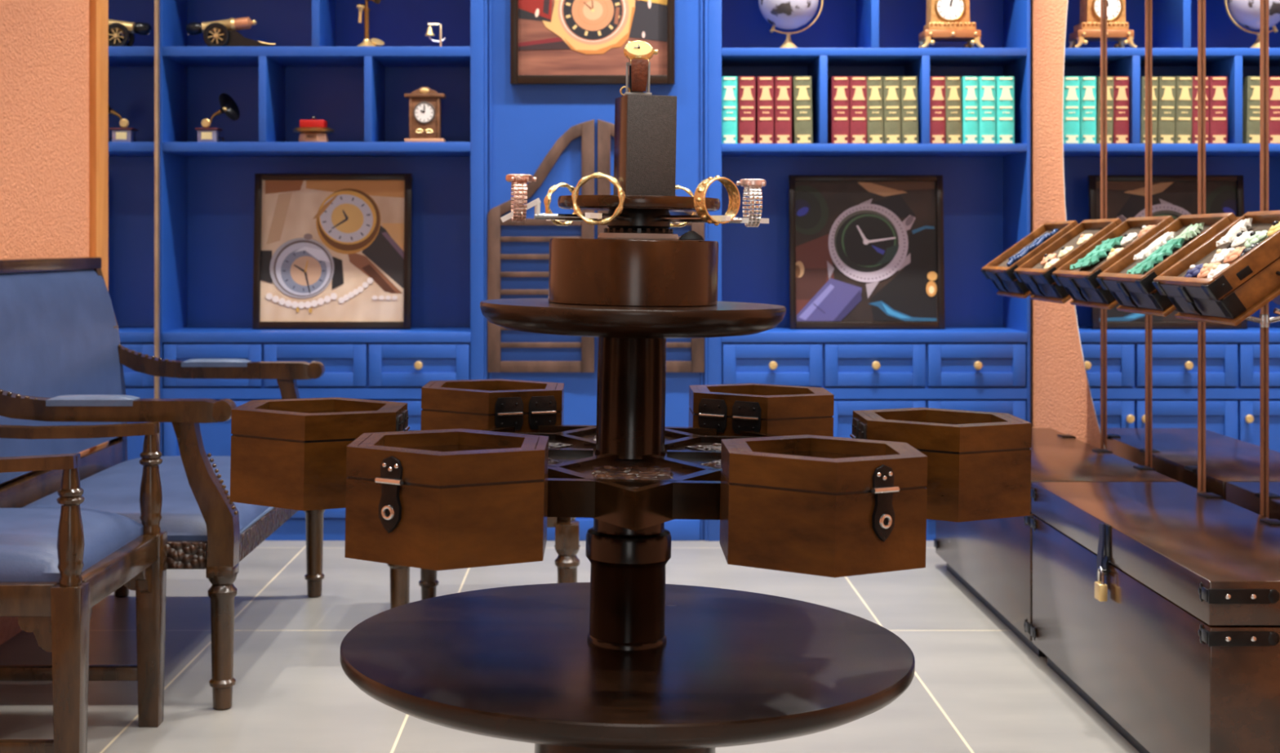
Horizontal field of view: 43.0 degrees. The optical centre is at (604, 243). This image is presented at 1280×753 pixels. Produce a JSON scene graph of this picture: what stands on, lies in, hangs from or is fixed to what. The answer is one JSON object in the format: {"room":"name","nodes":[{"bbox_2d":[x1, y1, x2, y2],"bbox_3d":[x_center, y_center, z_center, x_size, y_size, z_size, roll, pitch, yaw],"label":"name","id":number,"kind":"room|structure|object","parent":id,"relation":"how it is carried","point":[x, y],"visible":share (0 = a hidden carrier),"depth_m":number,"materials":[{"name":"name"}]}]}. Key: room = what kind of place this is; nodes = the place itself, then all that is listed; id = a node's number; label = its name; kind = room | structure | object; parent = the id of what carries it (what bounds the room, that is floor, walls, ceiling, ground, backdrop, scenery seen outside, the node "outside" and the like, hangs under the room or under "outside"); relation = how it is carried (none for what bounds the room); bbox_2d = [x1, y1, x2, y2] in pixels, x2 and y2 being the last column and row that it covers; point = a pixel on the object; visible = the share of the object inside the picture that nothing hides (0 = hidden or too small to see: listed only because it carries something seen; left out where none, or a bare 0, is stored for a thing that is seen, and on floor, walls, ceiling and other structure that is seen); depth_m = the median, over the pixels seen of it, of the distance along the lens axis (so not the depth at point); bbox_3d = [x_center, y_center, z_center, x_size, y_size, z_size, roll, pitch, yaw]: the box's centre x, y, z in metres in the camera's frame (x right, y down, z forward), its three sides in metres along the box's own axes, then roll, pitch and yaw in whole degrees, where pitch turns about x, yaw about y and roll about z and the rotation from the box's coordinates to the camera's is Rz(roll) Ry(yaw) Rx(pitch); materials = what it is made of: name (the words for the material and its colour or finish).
{"room":"shop","nodes":[
{"label":"shop","id":0,"kind":"room"},
{"bbox_2d":[0,0,89,644],"bbox_3d":[-1.632,-0.425,1.860,0.100,2.950,8.720,0,0,0],"label":"wall","id":1,"kind":"structure","parent":0,"point":[45,44],"depth_m":4.59,"materials":[{"name":"paint"}]},
{"bbox_2d":[89,0,108,448],"bbox_3d":[-1.571,-0.423,5.045,0.022,2.946,0.120,0,0,0],"label":"trim","id":2,"kind":"structure","parent":1,"relation":"attached to","point":[99,9],"depth_m":5.02,"materials":[{"name":"orange wood"}]},
{"bbox_2d":[108,0,159,460],"bbox_3d":[-1.575,-0.420,5.416,0.014,2.900,0.612,0,0,0],"label":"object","id":3,"kind":"object","parent":1,"relation":"attached to","point":[134,25],"visible":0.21,"depth_m":5.45,"materials":[{"name":"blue mirror"}]},
{"bbox_2d":[0,540,1139,752],"bbox_3d":[-0.033,1.100,1.860,3.299,0.100,8.720,0,0,0],"label":"floor","id":4,"kind":"structure","parent":0,"point":[975,686],"depth_m":3.97,"materials":[{"name":"grey tile"}]},
{"bbox_2d":[0,421,167,752],"bbox_3d":[-1.241,0.566,3.283,0.554,0.968,0.591,0,0,0],"label":"armchair","id":5,"kind":"object","parent":4,"relation":"on","point":[56,564],"visible":1,"depth_m":3.13,"materials":[{"name":"brown wood"}]},
{"bbox_2d":[0,507,143,582],"bbox_3d":[-1.217,0.594,3.285,0.426,0.080,0.509,0,0,0],"label":"seat cushion","id":6,"kind":"object","parent":5,"relation":"on","point":[28,535],"depth_m":3.19,"materials":[{"name":"blue fabric"}]},
{"bbox_2d":[0,257,325,710],"bbox_3d":[-1.198,0.544,4.258,0.746,1.011,1.233,0,0,0],"label":"armchair","id":7,"kind":"object","parent":4,"relation":"on","point":[62,355],"visible":0.72,"depth_m":4.07,"materials":[{"name":"blue fabric"}]},
{"bbox_2d":[160,0,484,540],"bbox_3d":[-1.002,-0.380,5.904,1.151,2.860,0.401,0,0,0],"label":"shelving unit","id":8,"kind":"object","parent":4,"relation":"on","point":[316,67],"visible":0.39,"depth_m":6.08,"materials":[{"name":"blue paint"}]},
{"bbox_2d":[195,93,239,142],"bbox_3d":[-1.389,-0.452,5.818,0.147,0.180,0.102,0,0,0],"label":"gramophone","id":9,"kind":"object","parent":8,"relation":"on","point":[228,106],"visible":0.98,"depth_m":5.81,"materials":[{"name":"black metal"}]},
{"bbox_2d":[186,17,275,46],"bbox_3d":[-1.347,-0.760,5.860,0.324,0.120,0.080,0,0,0],"label":"cannon","id":10,"kind":"object","parent":8,"relation":"on","point":[226,35],"visible":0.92,"depth_m":5.84,"materials":[{"name":"brown metal"}]},
{"bbox_2d":[293,115,333,142],"bbox_3d":[-1.040,-0.410,5.800,0.146,0.096,0.146,0,0,0],"label":"trinket box","id":11,"kind":"object","parent":8,"relation":"on","point":[313,130],"visible":0.99,"depth_m":5.76,"materials":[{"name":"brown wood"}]},
{"bbox_2d":[161,327,471,342],"bbox_3d":[-1.020,0.330,5.910,1.091,0.037,0.349,0,0,0],"label":"countertop","id":12,"kind":"structure","parent":8,"relation":"on","point":[185,334],"depth_m":5.74,"materials":[{"name":"blue paint"}]},
{"bbox_2d":[252,173,412,328],"bbox_3d":[-0.995,0.026,5.939,0.576,0.568,0.061,0,0,0],"label":"framed picture","id":13,"kind":"object","parent":12,"relation":"on","point":[332,251],"visible":1,"depth_m":5.94,"materials":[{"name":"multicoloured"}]},
{"bbox_2d":[356,0,384,46],"bbox_3d":[-0.840,-0.799,5.800,0.094,0.200,0.078,0,0,11],"label":"telephone","id":14,"kind":"object","parent":8,"relation":"on","point":[375,42],"visible":0.98,"depth_m":5.79,"materials":[{"name":"gold metal"}]},
{"bbox_2d":[404,86,445,142],"bbox_3d":[-0.641,-0.460,5.802,0.142,0.197,0.076,0,0,0],"label":"mantel clock","id":15,"kind":"object","parent":8,"relation":"on","point":[424,103],"visible":0.98,"depth_m":5.77,"materials":[{"name":"brown wood"}]},
{"bbox_2d":[425,22,445,46],"bbox_3d":[-0.605,-0.744,5.800,0.074,0.089,0.034,0,0,0],"label":"bell","id":16,"kind":"object","parent":8,"relation":"on","point":[429,33],"visible":0.89,"depth_m":5.80,"materials":[{"name":"gold metal"}]},
{"bbox_2d":[386,516,580,608],"bbox_3d":[-0.314,0.834,4.475,0.501,0.433,0.618,0,0,0],"label":"stool","id":17,"kind":"object","parent":4,"relation":"on","point":[566,545],"visible":0.26,"depth_m":4.18,"materials":[{"name":"brown wood"}]},
{"bbox_2d":[340,238,915,752],"bbox_3d":[0.030,0.522,2.200,0.767,1.060,0.767,0,0,2],"label":"display stand","id":18,"kind":"object","parent":4,"relation":"on","point":[625,659],"visible":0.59,"depth_m":2.09,"materials":[{"name":"brown wood"}]},
{"bbox_2d":[230,396,409,511],"bbox_3d":[-0.386,0.280,2.200,0.230,0.122,0.250,1,0,0],"label":"box","id":19,"kind":"object","parent":18,"relation":"on","point":[290,453],"visible":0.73,"depth_m":2.10,"materials":[{"name":"brown wood"}]},
{"bbox_2d":[344,428,548,570],"bbox_3d":[-0.176,0.284,1.836,0.250,0.122,0.230,1,0,30],"label":"box","id":20,"kind":"object","parent":18,"relation":"on","point":[437,500],"visible":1,"depth_m":1.75,"materials":[{"name":"brown wood"}]},
{"bbox_2d":[420,378,564,432],"bbox_3d":[-0.176,0.284,2.564,0.250,0.122,0.230,1,0,-30],"label":"box","id":21,"kind":"object","parent":18,"relation":"on","point":[524,406],"visible":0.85,"depth_m":2.47,"materials":[{"name":"brown wood"}]},
{"bbox_2d":[500,93,768,239],"bbox_3d":[0.043,-0.103,2.200,0.365,0.193,0.336,1,0,0],"label":"jewelry stand","id":22,"kind":"object","parent":18,"relation":"on","point":[646,125],"visible":0.89,"depth_m":2.16,"materials":[{"name":"brown wood"}]},
{"bbox_2d":[505,173,536,222],"bbox_3d":[-0.112,-0.061,2.178,0.042,0.065,0.049,1,0,-8],"label":"wristwatch","id":23,"kind":"object","parent":22,"relation":"on","point":[519,181],"visible":1,"depth_m":2.16,"materials":[{"name":"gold metal"}]},
{"bbox_2d":[543,182,575,226],"bbox_3d":[-0.060,-0.057,2.306,0.067,0.062,0.013,1,0,-45],"label":"bangle","id":24,"kind":"object","parent":22,"relation":"attached to","point":[547,201],"visible":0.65,"depth_m":2.29,"materials":[{"name":"gold metal"}]},
{"bbox_2d":[571,172,625,224],"bbox_3d":[-0.008,-0.058,2.065,0.073,0.067,0.012,1,0,22],"label":"bangle","id":25,"kind":"object","parent":22,"relation":"attached to","point":[575,194],"visible":0.99,"depth_m":2.06,"materials":[{"name":"gold metal"}]},
{"bbox_2d":[623,61,652,95],"bbox_3d":[0.045,-0.223,2.196,0.036,0.046,0.030,1,0,-4],"label":"holder","id":26,"kind":"object","parent":22,"relation":"on","point":[647,91],"visible":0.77,"depth_m":2.19,"materials":[{"name":"grey plastic"}]},
{"bbox_2d":[619,40,657,95],"bbox_3d":[0.047,-0.238,2.195,0.049,0.076,0.049,1,0,-4],"label":"wristwatch","id":27,"kind":"object","parent":26,"relation":"on","point":[638,52],"visible":0.94,"depth_m":2.18,"materials":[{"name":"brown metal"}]},
{"bbox_2d":[670,185,696,226],"bbox_3d":[0.102,-0.055,2.339,0.066,0.061,0.009,1,0,22],"label":"bangle","id":28,"kind":"object","parent":22,"relation":"attached to","point":[689,192],"visible":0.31,"depth_m":2.33,"materials":[{"name":"gold metal"}]},
{"bbox_2d":[693,175,740,225],"bbox_3d":[0.144,-0.056,2.075,0.069,0.065,0.020,1,0,-38],"label":"bangle","id":29,"kind":"object","parent":22,"relation":"attached to","point":[733,193],"visible":0.94,"depth_m":2.07,"materials":[{"name":"gold metal"}]},
{"bbox_2d":[736,178,766,226],"bbox_3d":[0.200,-0.056,2.222,0.043,0.067,0.049,1,0,-8],"label":"wristwatch","id":30,"kind":"object","parent":22,"relation":"on","point":[753,186],"visible":0.99,"depth_m":2.21,"materials":[{"name":"silver metal"}]},
{"bbox_2d":[688,382,834,436],"bbox_3d":[0.244,0.291,2.564,0.250,0.122,0.230,1,0,30],"label":"box","id":31,"kind":"object","parent":18,"relation":"on","point":[780,410],"visible":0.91,"depth_m":2.48,"materials":[{"name":"brown wood"}]},
{"bbox_2d":[719,434,927,577],"bbox_3d":[0.244,0.291,1.836,0.250,0.122,0.230,1,0,-30],"label":"box","id":32,"kind":"object","parent":18,"relation":"on","point":[828,506],"visible":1,"depth_m":1.75,"materials":[{"name":"brown wood"}]},
{"bbox_2d":[849,407,1031,522],"bbox_3d":[0.454,0.295,2.200,0.230,0.122,0.250,1,0,0],"label":"box","id":33,"kind":"object","parent":18,"relation":"on","point":[979,463],"visible":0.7,"depth_m":2.11,"materials":[{"name":"brown wood"}]},
{"bbox_2d":[707,0,1030,541],"bbox_3d":[0.935,-0.380,5.904,1.140,2.860,0.401,0,0,0],"label":"shelving unit","id":34,"kind":"object","parent":4,"relation":"on","point":[980,360],"visible":0.56,"depth_m":5.86,"materials":[{"name":"blue paint"}]},
{"bbox_2d":[721,75,737,143],"bbox_3d":[0.442,-0.475,5.837,0.055,0.238,0.166,0,0,0],"label":"book","id":35,"kind":"object","parent":34,"relation":"on","point":[729,83],"visible":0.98,"depth_m":5.76,"materials":[{"name":"paper"}]},
{"bbox_2d":[737,75,755,143],"bbox_3d":[0.505,-0.475,5.837,0.059,0.238,0.166,0,0,0],"label":"book","id":36,"kind":"object","parent":34,"relation":"on","point":[745,84],"visible":0.98,"depth_m":5.76,"materials":[{"name":"paper"}]},
{"bbox_2d":[755,75,773,143],"bbox_3d":[0.570,-0.475,5.837,0.057,0.238,0.166,0,0,0],"label":"book","id":37,"kind":"object","parent":34,"relation":"on","point":[764,85],"visible":0.95,"depth_m":5.76,"materials":[{"name":"red paper"}]},
{"bbox_2d":[773,75,791,143],"bbox_3d":[0.633,-0.475,5.837,0.059,0.238,0.166,0,0,0],"label":"book","id":38,"kind":"object","parent":34,"relation":"on","point":[782,84],"visible":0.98,"depth_m":5.76,"materials":[{"name":"red paper"}]},
{"bbox_2d":[758,0,822,48],"bbox_3d":[0.660,-0.849,5.840,0.216,0.309,0.216,0,0,32],"label":"desk globe","id":39,"kind":"object","parent":34,"relation":"on","point":[780,14],"visible":0.94,"depth_m":5.78,"materials":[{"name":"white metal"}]},
{"bbox_2d":[791,75,813,143],"bbox_3d":[0.704,-0.475,5.837,0.064,0.238,0.166,-1,0,0],"label":"book","id":40,"kind":"object","parent":34,"relation":"on","point":[802,101],"visible":0.96,"depth_m":5.76,"materials":[{"name":"paper"}]},
{"bbox_2d":[827,75,848,143],"bbox_3d":[0.836,-0.475,5.837,0.062,0.238,0.166,0,0,0],"label":"book","id":41,"kind":"object","parent":34,"relation":"on","point":[837,86],"visible":0.96,"depth_m":5.76,"materials":[{"name":"red paper"}]},
{"bbox_2d":[848,75,866,143],"bbox_3d":[0.900,-0.475,5.837,0.060,0.238,0.166,0,0,0],"label":"book","id":42,"kind":"object","parent":34,"relation":"on","point":[857,84],"visible":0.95,"depth_m":5.76,"materials":[{"name":"red paper"}]},
{"bbox_2d":[721,327,1027,342],"bbox_3d":[0.953,0.330,5.910,1.082,0.037,0.349,0,0,0],"label":"countertop","id":43,"kind":"structure","parent":34,"relation":"on","point":[776,334],"depth_m":5.74,"materials":[{"name":"blue paint"}]},
{"bbox_2d":[788,174,945,328],"bbox_3d":[0.957,0.029,5.939,0.564,0.562,0.061,0,0,0],"label":"framed picture","id":44,"kind":"object","parent":43,"relation":"on","point":[866,251],"visible":1,"depth_m":5.94,"materials":[{"name":"black"}]},
{"bbox_2d":[866,75,884,143],"bbox_3d":[0.959,-0.475,5.837,0.057,0.238,0.166,-1,0,0],"label":"book","id":45,"kind":"object","parent":34,"relation":"on","point":[874,83],"visible":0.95,"depth_m":5.76,"materials":[{"name":"green fabric"}]},
{"bbox_2d":[882,75,901,143],"bbox_3d":[1.020,-0.475,5.837,0.059,0.238,0.166,-1,0,0],"label":"book","id":46,"kind":"object","parent":34,"relation":"on","point":[891,84],"visible":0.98,"depth_m":5.76,"materials":[{"name":"green fabric"}]},
{"bbox_2d":[899,75,918,143],"bbox_3d":[1.081,-0.475,5.837,0.058,0.238,0.166,-1,0,0],"label":"book","id":47,"kind":"object","parent":34,"relation":"on","point":[908,84],"visible":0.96,"depth_m":5.76,"materials":[{"name":"green fabric"}]},
{"bbox_2d":[929,75,945,143],"bbox_3d":[1.181,-0.475,5.837,0.055,0.238,0.166,0,0,0],"label":"book","id":48,"kind":"object","parent":34,"relation":"on","point":[937,83],"visible":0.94,"depth_m":5.76,"materials":[{"name":"red paper"}]},
{"bbox_2d":[918,0,983,48],"bbox_3d":[1.236,-0.859,5.816,0.221,0.330,0.131,0,0,0],"label":"clock","id":49,"kind":"object","parent":34,"relation":"on","point":[946,20],"visible":0.91,"depth_m":5.77,"materials":[{"name":"brown wood"}]},
{"bbox_2d":[945,75,962,143],"bbox_3d":[1.238,-0.475,5.837,0.055,0.238,0.166,-1,0,0],"label":"book","id":50,"kind":"object","parent":34,"relation":"on","point":[953,83],"visible":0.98,"depth_m":5.76,"materials":[{"name":"green fabric"}]},
{"bbox_2d":[960,75,978,143],"bbox_3d":[1.298,-0.475,5.837,0.055,0.238,0.166,0,0,0],"label":"book","id":51,"kind":"object","parent":34,"relation":"on","point":[969,84],"visible":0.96,"depth_m":5.76,"materials":[{"name":"teal paper"}]},
{"bbox_2d":[978,75,995,143],"bbox_3d":[1.358,-0.475,5.837,0.059,0.238,0.166,0,0,0],"label":"book","id":52,"kind":"object","parent":34,"relation":"on","point":[987,84],"visible":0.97,"depth_m":5.76,"materials":[{"name":"teal paper"}]},
{"bbox_2d":[995,75,1013,143],"bbox_3d":[1.422,-0.475,5.837,0.061,0.238,0.166,0,0,0],"label":"book","id":53,"kind":"object","parent":34,"relation":"on","point":[1004,84],"visible":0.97,"depth_m":5.76,"materials":[{"name":"teal paper"}]},
{"bbox_2d":[933,427,1178,656],"bbox_3d":[1.264,0.823,4.692,0.389,0.455,1.192,0,0,0],"label":"chest","id":54,"kind":"object","parent":4,"relation":"on","point":[993,558],"visible":0.3,"depth_m":4.44,"materials":[{"name":"brown wood"}]},
{"bbox_2d":[1100,0,1103,448],"bbox_3d":[1.436,-0.424,4.905,0.145,2.949,0.013,0,0,0],"label":"support pole","id":55,"kind":"object","parent":4,"relation":"on","point":[1101,1],"visible":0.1,"depth_m":4.90,"materials":[{"name":"orange metal"}]},
{"bbox_2d":[980,220,1078,298],"bbox_3d":[1.313,0.045,4.935,0.268,0.230,0.378,0,0,0],"label":"tray","id":56,"kind":"object","parent":55,"relation":"attached to","point":[1002,277],"visible":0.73,"depth_m":4.92,"materials":[{"name":"brown wood"}]},
{"bbox_2d":[1006,228,1058,266],"bbox_3d":[1.291,0.012,4.922,0.156,0.117,0.086,0,0,1],"label":"necklace","id":57,"kind":"object","parent":56,"relation":"in","point":[1038,241],"visible":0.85,"depth_m":4.90,"materials":[{"name":"blue"}]},
{"bbox_2d":[1145,0,1148,466],"bbox_3d":[1.436,-0.424,4.500,0.145,2.949,0.013,0,0,0],"label":"support pole","id":58,"kind":"object","parent":4,"relation":"on","point":[1146,1],"visible":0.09,"depth_m":4.50,"materials":[{"name":"orange metal"}]},
{"bbox_2d":[1013,217,1122,303],"bbox_3d":[1.313,0.045,4.530,0.268,0.230,0.378,0,0,0],"label":"tray","id":59,"kind":"object","parent":58,"relation":"attached to","point":[1039,280],"visible":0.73,"depth_m":4.52,"materials":[{"name":"brown wood"}]},
{"bbox_2d":[1040,253,1056,265],"bbox_3d":[1.250,0.044,4.574,0.044,0.035,0.047,0,0,15],"label":"rosette","id":60,"kind":"object","parent":59,"relation":"in","point":[1046,256],"visible":0.87,"depth_m":4.56,"materials":[{"name":"brown fabric"}]},
{"bbox_2d":[1044,258,1059,269],"bbox_3d":[1.232,0.057,4.477,0.045,0.034,0.045,0,0,-43],"label":"rosette","id":61,"kind":"object","parent":59,"relation":"in","point":[1050,262],"visible":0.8,"depth_m":4.46,"materials":[{"name":"beige fabric"}]},
{"bbox_2d":[1057,245,1073,258],"bbox_3d":[1.279,0.024,4.504,0.044,0.035,0.047,0,0,-2],"label":"rosette","id":62,"kind":"object","parent":59,"relation":"in","point":[1064,251],"visible":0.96,"depth_m":4.49,"materials":[{"name":"beige fabric"}]},
{"bbox_2d":[1076,233,1093,244],"bbox_3d":[1.327,-0.011,4.490,0.045,0.034,0.045,0,0,-33],"label":"rosette","id":63,"kind":"object","parent":59,"relation":"in","point":[1083,237],"visible":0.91,"depth_m":4.48,"materials":[{"name":"beige fabric"}]},
{"bbox_2d":[1030,481,1279,752],"bbox_3d":[1.256,0.823,3.485,0.407,0.455,1.217,0,0,0],"label":"chest","id":64,"kind":"object","parent":4,"relation":"on","point":[1181,654],"visible":1,"depth_m":3.26,"materials":[{"name":"brown wood"}]},
{"bbox_2d":[1096,523,1104,581],"bbox_3d":[1.066,0.670,3.490,0.009,0.142,0.035,0,0,0],"label":"latch","id":65,"kind":"object","parent":64,"relation":"hanging from","point":[1101,526],"visible":0.83,"depth_m":3.48,"materials":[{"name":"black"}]},
{"bbox_2d":[1094,566,1107,601],"bbox_3d":[1.057,0.722,3.460,0.018,0.072,0.038,0,0,0],"label":"padlock","id":66,"kind":"object","parent":64,"relation":"hanging from","point":[1100,588],"visible":1,"depth_m":3.44,"materials":[{"name":"gold metal"}]},
{"bbox_2d":[1175,0,1201,490],"bbox_3d":[1.436,-0.424,4.100,0.145,2.949,0.013,0,0,0],"label":"support pole","id":67,"kind":"object","parent":4,"relation":"on","point":[1199,2],"visible":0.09,"depth_m":4.10,"materials":[{"name":"orange metal"}]},
{"bbox_2d":[1051,215,1174,309],"bbox_3d":[1.313,0.045,4.130,0.268,0.230,0.378,0,0,0],"label":"tray","id":68,"kind":"object","parent":67,"relation":"attached to","point":[1082,284],"visible":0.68,"depth_m":4.11,"materials":[{"name":"brown wood"}]},
{"bbox_2d":[1070,235,1123,270],"bbox_3d":[1.263,0.024,4.175,0.105,0.088,0.118,0,0,-10],"label":"scarf","id":69,"kind":"object","parent":68,"relation":"in","point":[1100,251],"visible":0.99,"depth_m":4.15,"materials":[{"name":"green fabric"}]},
{"bbox_2d":[1106,247,1124,259],"bbox_3d":[1.275,0.026,4.051,0.044,0.035,0.047,0,0,18],"label":"rosette","id":70,"kind":"object","parent":68,"relation":"in","point":[1113,251],"visible":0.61,"depth_m":4.04,"materials":[{"name":"beige fabric"}]},
{"bbox_2d":[1120,232,1137,246],"bbox_3d":[1.327,-0.011,4.112,0.044,0.035,0.047,0,0,-9],"label":"rosette","id":71,"kind":"object","parent":68,"relation":"in","point":[1127,238],"visible":1,"depth_m":4.10,"materials":[{"name":"white fabric"}]},
{"bbox_2d":[1137,225,1155,236],"bbox_3d":[1.354,-0.030,4.055,0.044,0.034,0.046,0,0,28],"label":"rosette","id":72,"kind":"object","parent":68,"relation":"on","point":[1144,228],"visible":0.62,"depth_m":4.05,"materials":[{"name":"brown fabric"}]},
{"bbox_2d":[1244,0,1265,515],"bbox_3d":[1.436,-0.424,3.710,0.145,2.949,0.013,0,0,0],"label":"support pole","id":73,"kind":"object","parent":4,"relation":"on","point":[1261,320],"visible":0.66,"depth_m":3.71,"materials":[{"name":"orange metal"}]},
{"bbox_2d":[1096,212,1237,316],"bbox_3d":[1.313,0.045,3.740,0.268,0.230,0.378,0,0,0],"label":"tray","id":74,"kind":"object","parent":73,"relation":"attached to","point":[1134,293],"visible":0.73,"depth_m":3.70,"materials":[{"name":"brown wood"}]},
{"bbox_2d":[1133,231,1177,260],"bbox_3d":[1.290,0.005,3.809,0.088,0.068,0.058,0,0,-7],"label":"scarf","id":75,"kind":"object","parent":74,"relation":"in","point":[1161,241],"visible":0.95,"depth_m":3.79,"materials":[{"name":"white fabric"}]},
{"bbox_2d":[1126,237,1184,274],"bbox_3d":[1.256,0.030,3.704,0.114,0.088,0.081,0,0,-10],"label":"scarf","id":76,"kind":"object","parent":74,"relation":"in","point":[1157,256],"visible":0.98,"depth_m":3.69,"materials":[{"name":"green fabric"}]},
{"bbox_2d":[1173,222,1204,241],"bbox_3d":[1.331,-0.025,3.710,0.057,0.048,0.061,0,0,-15],"label":"scarf","id":77,"kind":"object","parent":74,"relation":"in","point":[1191,231],"visible":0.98,"depth_m":3.69,"materials":[{"name":"green fabric"}]},
{"bbox_2d":[1273,307,1279,315],"bbox_3d":[1.436,-0.424,3.310,0.145,2.949,0.013,0,0,0],"label":"support pole","id":78,"kind":"object","parent":4,"relation":"on","point":[1276,310],"visible":1,"depth_m":3.31,"materials":[{"name":"orange metal"}]},
{"bbox_2d":[1151,209,1279,325],"bbox_3d":[1.313,0.045,3.340,0.268,0.230,0.378,0,0,0],"label":"tray","id":79,"kind":"object","parent":78,"relation":"attached to","point":[1252,281],"visible":0.95,"depth_m":3.19,"materials":[{"name":"brown wood"}]},
{"bbox_2d":[1184,263,1204,277],"bbox_3d":[1.229,0.059,3.377,0.046,0.036,0.050,0,0,-24],"label":"rosette","id":80,"kind":"object","parent":79,"relation":"in","point":[1193,270],"visible":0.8,"depth_m":3.36,"materials":[{"name":"blue fabric"}]},
{"bbox_2d":[1196,262,1221,278],"bbox_3d":[1.234,0.056,3.315,0.046,0.037,0.049,0,0,22],"label":"rosette","id":81,"kind":"object","parent":79,"relation":"in","point":[1204,271],"visible":0.73,"depth_m":3.30,"materials":[{"name":"brown fabric"}]},
{"bbox_2d":[1206,263,1229,278],"bbox_3d":[1.231,0.058,3.256,0.046,0.037,0.050,0,0,-3],"label":"rosette","id":82,"kind":"object","parent":79,"relation":"in","point":[1215,269],"visible":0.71,"depth_m":3.25,"materials":[{"name":"white fabric"}]},
{"bbox_2d":[1210,248,1230,263],"bbox_3d":[1.274,0.026,3.350,0.046,0.037,0.050,0,0,15],"label":"rosette","id":83,"kind":"object","parent":79,"relation":"in","point":[1220,255],"visible":0.79,"depth_m":3.34,"materials":[{"name":"white fabric"}]},
{"bbox_2d":[1216,217,1252,247],"bbox_3d":[1.332,-0.024,3.434,0.087,0.062,0.044,0,0,-34],"label":"scarf","id":84,"kind":"object","parent":79,"relation":"in","point":[1241,226],"visible":0.98,"depth_m":3.42,"materials":[{"name":"white fabric"}]},
{"bbox_2d":[1223,246,1244,264],"bbox_3d":[1.278,0.024,3.292,0.046,0.037,0.050,0,0,12],"label":"rosette","id":85,"kind":"object","parent":79,"relation":"in","point":[1233,255],"visible":0.88,"depth_m":3.28,"materials":[{"name":"brown fabric"}]},
{"bbox_2d":[1231,231,1252,248],"bbox_3d":[1.323,-0.008,3.368,0.046,0.037,0.050,0,0,14],"label":"rosette","id":86,"kind":"object","parent":79,"relation":"in","point":[1239,241],"visible":0.87,"depth_m":3.36,"materials":[{"name":"white fabric"}]},
{"bbox_2d":[1239,241,1261,257],"bbox_3d":[1.291,0.015,3.241,0.046,0.037,0.050,0,0,4],"label":"rosette","id":87,"kind":"object","parent":79,"relation":"in","point":[1248,246],"visible":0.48,"depth_m":3.23,"materials":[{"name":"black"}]},
{"bbox_2d":[1244,230,1267,245],"bbox_3d":[1.325,-0.010,3.303,0.046,0.037,0.050,0,0,11],"label":"rosette","id":88,"kind":"object","parent":79,"relation":"in","point":[1256,237],"visible":0.95,"depth_m":3.29,"materials":[{"name":"green fabric"}]},
{"bbox_2d":[1266,220,1279,236],"bbox_3d":[1.354,-0.031,3.261,0.046,0.037,0.051,0,0,3],"label":"rosette","id":89,"kind":"object","parent":79,"relation":"in","point":[1276,224],"visible":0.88,"depth_m":3.25,"materials":[{"name":"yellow fabric"}]},
{"bbox_2d":[487,0,704,540],"bbox_3d":[-0.033,-0.425,5.989,3.099,2.950,0.462,0,0,0],"label":"wall","id":90,"kind":"structure","parent":0,"point":[527,121],"depth_m":5.76,"materials":[{"name":"blue paint"}]},
{"bbox_2d":[484,0,491,378],"bbox_3d":[-0.414,-0.422,5.750,0.026,2.945,0.016,0,0,0],"label":"trim","id":91,"kind":"structure","parent":90,"relation":"attached to","point":[485,1],"depth_m":5.74,"materials":[{"name":"blue paint"}]},
{"bbox_2d":[487,119,594,372],"bbox_3d":[-0.226,0.006,5.745,0.377,0.895,0.025,0,0,0],"label":"louvered shutter","id":92,"kind":"object","parent":90,"relation":"attached to","point":[585,130],"visible":0.6,"depth_m":5.73,"materials":[{"name":"brown wood"}]},
{"bbox_2d":[510,0,675,84],"bbox_3d":[-0.043,-0.856,5.739,0.580,0.584,0.035,0,0,0],"label":"framed picture","id":93,"kind":"object","parent":90,"relation":"attached to","point":[553,42],"visible":1,"depth_m":5.75,"materials":[{"name":"black"}]},
{"bbox_2d":[546,519,699,540],"bbox_3d":[-0.031,1.012,5.752,0.736,0.075,0.012,0,0,0],"label":"baseboard","id":94,"kind":"structure","parent":90,"relation":"attached to","point":[679,529],"depth_m":5.75,"materials":[{"name":"blue paint"}]},
{"bbox_2d":[597,119,704,372],"bbox_3d":[0.163,0.006,5.745,0.377,0.895,0.025,0,0,0],"label":"louvered shutter","id":95,"kind":"object","parent":90,"relation":"attached to","point":[605,129],"visible":0.15,"depth_m":5.73,"materials":[{"name":"brown wood"}]},
{"bbox_2d":[700,0,707,540],"bbox_3d":[0.352,-0.422,5.750,0.026,2.945,0.016,0,0,0],"label":"trim","id":96,"kind":"structure","parent":90,"relation":"attached to","point":[701,1],"depth_m":5.74,"materials":[{"name":"blue paint"}]},
{"bbox_2d":[1030,0,1104,448],"bbox_3d":[1.567,-0.425,1.860,0.100,2.950,8.720,0,0,0],"label":"wall","id":97,"kind":"structure","parent":0,"point":[1060,399],"depth_m":5.53,"materials":[{"name":"paint"}]},
{"bbox_2d":[1062,0,1279,519],"bbox_3d":[1.512,-0.400,4.090,0.010,2.656,2.516,0,0,0],"label":"wall mirror","id":98,"kind":"object","parent":97,"relation":"attached to","point":[1231,28],"visible":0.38,"depth_m":4.25,"materials":[{"name":"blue mirror"}]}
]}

